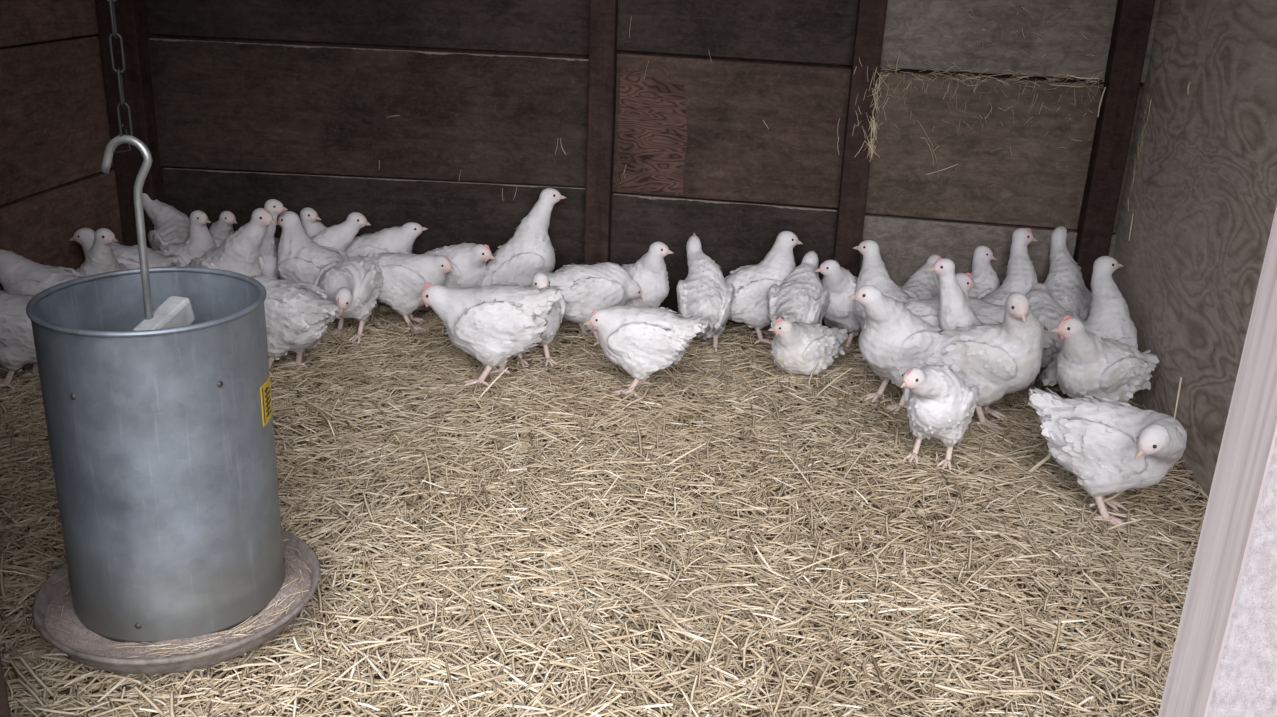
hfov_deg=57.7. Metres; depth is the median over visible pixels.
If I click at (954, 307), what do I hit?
chicken
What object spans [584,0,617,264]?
trim
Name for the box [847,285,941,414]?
chicken
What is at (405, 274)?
chicken
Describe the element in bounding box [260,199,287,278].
chicken
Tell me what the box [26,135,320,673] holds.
pet feeder
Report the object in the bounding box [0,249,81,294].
chicken
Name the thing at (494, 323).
chicken
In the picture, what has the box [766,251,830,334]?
chicken
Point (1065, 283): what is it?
chicken
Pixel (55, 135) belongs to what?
wall
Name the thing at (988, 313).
chicken
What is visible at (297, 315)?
chicken
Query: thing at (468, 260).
chicken
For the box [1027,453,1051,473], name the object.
stalk
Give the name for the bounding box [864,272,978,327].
chicken
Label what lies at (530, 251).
chicken
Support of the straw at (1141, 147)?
attached to the wall at (1202, 200)
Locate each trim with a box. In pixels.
[0,655,10,716]
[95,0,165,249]
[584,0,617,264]
[827,0,887,339]
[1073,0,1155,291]
[1158,205,1276,716]
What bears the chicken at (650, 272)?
on the bedding
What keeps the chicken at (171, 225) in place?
on the bedding
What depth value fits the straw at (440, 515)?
2.18 m
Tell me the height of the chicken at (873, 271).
0.317 m
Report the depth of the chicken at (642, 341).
2.84 m
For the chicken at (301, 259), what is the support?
on the bedding
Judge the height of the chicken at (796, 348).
0.182 m
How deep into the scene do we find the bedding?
2.20 m
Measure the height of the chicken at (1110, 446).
0.274 m
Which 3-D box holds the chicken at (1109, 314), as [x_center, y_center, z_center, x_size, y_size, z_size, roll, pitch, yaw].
[1.142,-0.053,2.943,0.273,0.373,0.193,-7,22,-24]
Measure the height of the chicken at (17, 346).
0.232 m
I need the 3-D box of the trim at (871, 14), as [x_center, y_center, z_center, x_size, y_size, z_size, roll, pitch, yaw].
[0.644,-1.067,3.136,0.078,2.210,0.085,5,20,6]
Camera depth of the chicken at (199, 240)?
3.32 m
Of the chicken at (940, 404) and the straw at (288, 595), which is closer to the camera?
the straw at (288, 595)
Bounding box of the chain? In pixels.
[106,0,132,152]
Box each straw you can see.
[0,303,1206,716]
[53,539,310,657]
[379,16,839,199]
[852,59,886,161]
[879,7,1105,174]
[1128,69,1190,240]
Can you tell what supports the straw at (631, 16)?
attached to the wall at (292, 103)
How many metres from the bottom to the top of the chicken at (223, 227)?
0.286 m
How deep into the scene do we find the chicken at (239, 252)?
3.10 m
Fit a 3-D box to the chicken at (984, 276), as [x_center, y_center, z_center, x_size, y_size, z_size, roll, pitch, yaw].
[0.920,-0.157,3.315,0.263,0.303,0.156,-5,22,-20]
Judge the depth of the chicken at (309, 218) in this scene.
3.42 m
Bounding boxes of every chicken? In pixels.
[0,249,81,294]
[0,290,38,389]
[69,228,180,268]
[72,228,128,276]
[142,193,189,250]
[158,210,215,266]
[186,208,275,276]
[209,211,236,247]
[251,275,338,375]
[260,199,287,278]
[274,207,327,246]
[275,212,370,278]
[276,211,348,284]
[314,252,383,342]
[345,222,426,311]
[357,252,454,331]
[414,283,563,386]
[425,243,495,287]
[481,188,565,285]
[515,272,565,366]
[535,262,642,345]
[584,305,707,396]
[621,242,673,306]
[677,233,734,351]
[724,231,802,344]
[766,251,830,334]
[768,318,848,374]
[815,260,860,353]
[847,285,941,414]
[852,240,919,357]
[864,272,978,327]
[900,254,940,298]
[901,363,980,470]
[926,292,1043,430]
[927,258,984,330]
[968,246,999,296]
[969,296,1047,336]
[976,228,1037,305]
[1025,283,1080,379]
[1028,387,1186,529]
[1039,256,1137,385]
[1043,226,1091,319]
[1049,315,1159,402]
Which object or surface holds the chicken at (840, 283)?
on the bedding
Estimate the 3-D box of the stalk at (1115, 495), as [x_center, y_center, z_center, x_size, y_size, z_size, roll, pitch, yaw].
[0.993,0.288,2.440,0.105,0.039,0.008,-6,22,-21]
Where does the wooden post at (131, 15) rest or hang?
attached to the wall at (292, 103)
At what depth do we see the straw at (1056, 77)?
3.20 m
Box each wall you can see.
[0,0,122,290]
[146,0,1160,334]
[1112,0,1276,496]
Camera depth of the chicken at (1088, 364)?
2.73 m
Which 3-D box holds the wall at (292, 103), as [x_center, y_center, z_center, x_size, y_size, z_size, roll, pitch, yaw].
[-0.091,-1.131,3.259,3.098,2.230,0.082,5,20,6]
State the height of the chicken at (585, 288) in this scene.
0.230 m
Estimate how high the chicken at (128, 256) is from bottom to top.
0.258 m
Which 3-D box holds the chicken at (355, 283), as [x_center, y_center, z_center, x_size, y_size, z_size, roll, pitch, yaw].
[-0.787,-0.162,3.161,0.170,0.211,0.324,8,21,16]
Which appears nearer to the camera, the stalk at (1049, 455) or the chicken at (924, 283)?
the stalk at (1049, 455)
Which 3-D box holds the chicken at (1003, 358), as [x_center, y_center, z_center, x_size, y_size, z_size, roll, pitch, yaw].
[0.816,-0.019,2.821,0.318,0.355,0.208,10,22,20]
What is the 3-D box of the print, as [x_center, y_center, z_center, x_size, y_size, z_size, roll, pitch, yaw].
[-0.566,0.065,1.766,0.002,0.057,0.037,2,20,-2]
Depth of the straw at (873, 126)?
3.23 m
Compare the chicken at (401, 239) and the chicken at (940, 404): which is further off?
the chicken at (401, 239)
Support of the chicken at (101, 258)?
on the bedding
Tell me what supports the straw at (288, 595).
on the pet feeder
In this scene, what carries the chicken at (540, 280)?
on the bedding
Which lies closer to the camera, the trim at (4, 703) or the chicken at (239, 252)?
the trim at (4, 703)
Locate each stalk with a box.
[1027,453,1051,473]
[1089,490,1125,506]
[1173,377,1181,418]
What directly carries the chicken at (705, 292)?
on the bedding
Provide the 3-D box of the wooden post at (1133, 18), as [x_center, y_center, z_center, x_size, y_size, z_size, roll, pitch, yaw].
[1.321,-1.010,3.058,0.085,2.210,0.095,5,20,6]
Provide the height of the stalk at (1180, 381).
0.185 m
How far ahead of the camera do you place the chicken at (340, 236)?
3.36 m
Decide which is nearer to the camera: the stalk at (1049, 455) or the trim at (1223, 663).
the trim at (1223, 663)
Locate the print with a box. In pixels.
[262,387,270,422]
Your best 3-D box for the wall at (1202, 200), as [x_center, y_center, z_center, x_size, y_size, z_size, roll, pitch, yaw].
[1.272,-0.609,1.990,0.060,2.230,2.450,5,20,6]
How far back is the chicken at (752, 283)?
3.30 m
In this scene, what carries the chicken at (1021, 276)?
on the bedding
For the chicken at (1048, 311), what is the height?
0.249 m
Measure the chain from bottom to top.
1.379 m
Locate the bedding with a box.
[0,297,1208,716]

